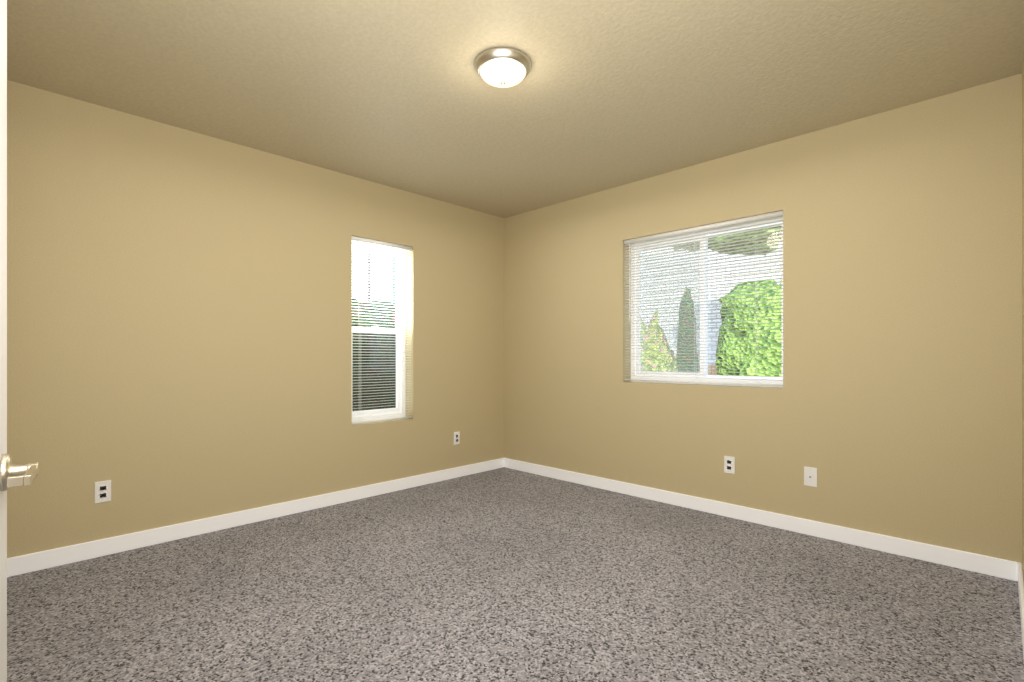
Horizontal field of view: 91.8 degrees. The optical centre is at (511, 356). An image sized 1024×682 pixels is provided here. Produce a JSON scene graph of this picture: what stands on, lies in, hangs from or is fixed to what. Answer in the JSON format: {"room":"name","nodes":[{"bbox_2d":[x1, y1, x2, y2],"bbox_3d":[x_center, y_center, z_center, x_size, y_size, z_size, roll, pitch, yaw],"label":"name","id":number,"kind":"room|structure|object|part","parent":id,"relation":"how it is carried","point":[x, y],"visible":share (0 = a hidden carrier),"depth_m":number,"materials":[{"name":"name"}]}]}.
{"room":"empty bedroom","nodes":[
{"label":"empty bedroom","id":0,"kind":"room"},
{"bbox_2d":[7,80,503,557],"bbox_3d":[-1.396,-0.141,3.676,0.200,2.440,3.950,0,0,45],"label":"wall","id":1,"kind":"structure","parent":0,"point":[179,325],"depth_m":3.04,"materials":[{"name":"paint"}]},
{"bbox_2d":[95,480,110,502],"bbox_3d":[-2.220,0.731,2.692,0.008,0.115,0.070,0,0,45],"label":"electrical outlet","id":2,"kind":"object","parent":1,"relation":"attached to","point":[102,491],"visible":1,"depth_m":2.69,"materials":[{"name":"white plastic"}]},
{"bbox_2d":[7,458,503,576],"bbox_3d":[-1.320,1.033,3.601,0.013,0.092,3.550,0,0,45],"label":"baseboard","id":3,"kind":"structure","parent":1,"relation":"attached to","point":[31,562],"depth_m":3.07,"materials":[{"name":"white wood"}]},
{"bbox_2d":[352,236,411,423],"bbox_3d":[-1.083,-0.199,3.994,0.184,1.435,0.551,0,0,45],"label":"window","id":4,"kind":"structure","parent":1,"relation":"in","point":[371,415],"depth_m":4.00,"materials":[{"name":"white plastic"}]},
{"bbox_2d":[358,241,358,321],"bbox_3d":[-1.165,-0.574,3.774,0.006,0.620,0.007,0,0,45],"label":"blind wand","id":5,"kind":"object","parent":4,"relation":"hanging from","point":[358,281],"visible":1,"depth_m":3.77,"materials":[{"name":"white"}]},
{"bbox_2d":[352,333,395,410],"bbox_3d":[-1.144,0.130,4.054,0.001,0.670,0.467,0,0,45],"label":"screen","id":6,"kind":"object","parent":4,"relation":"attached to","point":[368,377],"depth_m":4.06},
{"bbox_3d":[-1.123,-0.217,4.033,0.035,1.289,0.443,0,0,45],"label":"glass","id":7,"kind":"part","parent":4,"relation":"part of","materials":[{"name":"clear glass"}]},
{"bbox_2d":[402,251,402,416],"bbox_3d":[-0.903,-0.195,4.089,0.002,1.383,0.002,0,0,45],"label":"blind cord","id":8,"kind":"object","parent":4,"relation":"hanging from","point":[402,251],"depth_m":4.09,"materials":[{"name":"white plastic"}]},
{"bbox_2d":[404,249,404,417],"bbox_3d":[-0.883,-0.195,4.069,0.002,1.383,0.002,0,0,45],"label":"blind cord","id":9,"kind":"object","parent":4,"relation":"hanging from","point":[404,336],"depth_m":4.07,"materials":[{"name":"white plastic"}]},
{"bbox_2d":[454,431,459,444],"bbox_3d":[-0.494,0.727,4.442,0.008,0.115,0.070,0,0,45],"label":"electrical outlet","id":10,"kind":"object","parent":1,"relation":"attached to","point":[456,438],"visible":1,"depth_m":4.44,"materials":[{"name":"white plastic"}]},
{"bbox_2d":[7,467,1023,681],"bbox_3d":[-0.063,1.139,2.361,3.945,0.120,3.950,0,0,45],"label":"floor","id":11,"kind":"structure","parent":0,"point":[503,574],"depth_m":2.18,"materials":[{"name":"grey carpet"}]},
{"bbox_2d":[7,0,1023,217],"bbox_3d":[-0.063,-1.421,2.361,3.945,0.120,3.950,0,0,45],"label":"ceiling","id":12,"kind":"structure","parent":0,"point":[603,95],"depth_m":2.39,"materials":[{"name":"paint"}]},
{"bbox_2d":[474,47,530,87],"bbox_3d":[-0.042,-1.310,2.306,0.264,0.103,0.264,0,0,45],"label":"ceiling light","id":13,"kind":"object","parent":12,"relation":"attached to","point":[502,67],"visible":1,"depth_m":2.24,"materials":[{"name":"white glass"}]},
{"bbox_2d":[504,73,1021,563],"bbox_3d":[1.254,-0.141,3.696,3.945,2.440,0.200,0,0,45],"label":"wall","id":14,"kind":"structure","parent":0,"point":[892,407],"depth_m":2.91,"materials":[{"name":"paint"}]},
{"bbox_2d":[624,211,782,387],"bbox_3d":[1.360,-0.363,3.591,1.159,1.124,0.184,0,0,45],"label":"window","id":15,"kind":"structure","parent":14,"relation":"in","point":[704,233],"depth_m":3.56,"materials":[{"name":"white plastic"}]},
{"bbox_2d":[629,243,629,321],"bbox_3d":[0.923,-0.584,3.887,0.006,0.618,0.007,0,0,45],"label":"blind wand","id":16,"kind":"object","parent":15,"relation":"hanging from","point":[629,282],"visible":1,"depth_m":3.89,"materials":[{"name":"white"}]},
{"bbox_2d":[641,242,699,372],"bbox_3d":[1.233,-0.369,3.838,0.548,1.028,0.001,0,0,45],"label":"screen","id":17,"kind":"object","parent":15,"relation":"attached to","point":[671,368],"depth_m":3.85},
{"bbox_2d":[694,231,694,381],"bbox_3d":[1.297,-0.359,3.528,0.002,1.072,0.002,0,0,45],"label":"blind cord","id":18,"kind":"object","parent":15,"relation":"hanging from","point":[694,306],"visible":0.81,"depth_m":3.52,"materials":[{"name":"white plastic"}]},
{"bbox_2d":[724,456,734,473],"bbox_3d":[1.464,0.727,3.342,0.070,0.115,0.008,0,0,45],"label":"electrical outlet","id":19,"kind":"object","parent":14,"relation":"attached to","point":[729,464],"visible":1,"depth_m":3.34,"materials":[{"name":"white plastic"}]},
{"bbox_2d":[504,458,1017,580],"bbox_3d":[1.179,1.033,3.620,3.519,0.092,0.013,0,0,45],"label":"baseboard","id":20,"kind":"structure","parent":14,"relation":"attached to","point":[987,565],"depth_m":3.02,"materials":[{"name":"white wood"}]},
{"bbox_2d":[804,466,816,486],"bbox_3d":[1.805,0.725,3.001,0.070,0.115,0.014,0,0,45],"label":"jack","id":21,"kind":"object","parent":14,"relation":"attached to","point":[810,476],"visible":1,"depth_m":3.00,"materials":[{"name":"white plastic"}]},
{"bbox_2d":[1022,47,1023,582],"bbox_3d":[1.270,-0.141,1.046,0.200,2.440,3.950,0,0,45],"label":"wall","id":22,"kind":"structure","parent":0,"point":[1023,315],"depth_m":2.18,"materials":[{"name":"paint"}]},
{"bbox_2d":[1018,562,1023,657],"bbox_3d":[1.195,1.033,1.121,0.013,0.092,3.550,0,0,45],"label":"baseboard","id":23,"kind":"structure","parent":22,"relation":"attached to","point":[1021,587],"depth_m":2.06,"materials":[{"name":"white wood"}]},
{"label":"outside","id":24,"kind":"structure","parent":0,"visible":0},
{"bbox_3d":[2.248,1.479,5.805,30.000,0.100,28.000,0,0,45],"label":"ground","id":25,"kind":"structure","parent":24,"visible":0},
{"bbox_2d":[368,251,369,301],"bbox_3d":[-2.024,-0.247,7.027,0.024,3.347,0.024,0,0,45],"label":"stake","id":26,"kind":"object","parent":25,"relation":"on","point":[368,278],"depth_m":7.02,"materials":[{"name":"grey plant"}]},
{"bbox_2d":[352,248,392,303],"bbox_3d":[-4.443,-1.347,12.122,0.800,5.548,7.600,0,0,45],"label":"building","id":27,"kind":"structure","parent":25,"relation":"on","point":[373,277],"depth_m":12.51,"materials":[{"name":"white"}]},
{"bbox_2d":[352,299,395,328],"bbox_3d":[-1.471,0.277,5.975,1.828,2.298,2.253,0,0,45],"label":"bush","id":28,"kind":"object","parent":25,"relation":"on","point":[374,321],"depth_m":5.55,"materials":[{"name":"green plant"}]},
{"bbox_2d":[393,255,395,305],"bbox_3d":[-1.803,-0.547,7.757,0.090,3.947,0.090,0,0,45],"label":"post","id":29,"kind":"object","parent":25,"relation":"on","point":[394,302],"depth_m":7.72,"materials":[{"name":"teal paint"}]},
{"bbox_2d":[641,309,677,371],"bbox_3d":[1.549,0.431,5.705,0.810,1.991,0.713,0,0,45],"label":"bush","id":30,"kind":"object","parent":25,"relation":"on","point":[653,368],"depth_m":5.49,"materials":[{"name":"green plant"}]},
{"bbox_2d":[677,289,698,371],"bbox_3d":[2.487,0.209,7.041,0.291,2.433,0.294,0,0,45],"label":"bush","id":31,"kind":"object","parent":25,"relation":"on","point":[683,313],"depth_m":6.95,"materials":[{"name":"green plant"}]},
{"bbox_2d":[698,365,716,374],"bbox_3d":[3.768,0.760,8.983,10.501,1.332,0.060,0,0,45],"label":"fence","id":32,"kind":"object","parent":25,"relation":"on","point":[711,370],"depth_m":9.05,"materials":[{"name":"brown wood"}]},
{"bbox_2d":[641,242,781,364],"bbox_3d":[5.988,-1.347,12.089,13.500,5.548,0.800,0,0,45],"label":"building","id":33,"kind":"structure","parent":25,"relation":"on","point":[719,317],"depth_m":12.48,"materials":[{"name":"white brick"}]},
{"bbox_2d":[673,226,781,254],"bbox_3d":[4.705,-0.818,10.274,3.587,4.490,1.527,0,0,45],"label":"tree","id":34,"kind":"object","parent":25,"relation":"on","point":[744,242],"depth_m":9.87,"materials":[{"name":"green plant"}]},
{"bbox_2d":[715,279,781,375],"bbox_3d":[3.217,0.165,5.695,1.768,2.521,1.414,0,0,45],"label":"bush","id":35,"kind":"object","parent":25,"relation":"on","point":[751,350],"depth_m":5.59,"materials":[{"name":"green plant"}]},
{"bbox_3d":[-0.431,0.029,0.097,0.880,2.100,0.219,0,0,45],"label":"trim","id":36,"kind":"structure","parent":0,"visible":0},
{"bbox_2d":[0,0,38,681],"bbox_3d":[-0.828,0.057,0.770,0.088,2.020,0.755,0,0,-39],"label":"door leaf","id":37,"kind":"structure","parent":36,"relation":"attached to","point":[3,332],"depth_m":1.02,"materials":[{"name":"white paint"}]}
]}

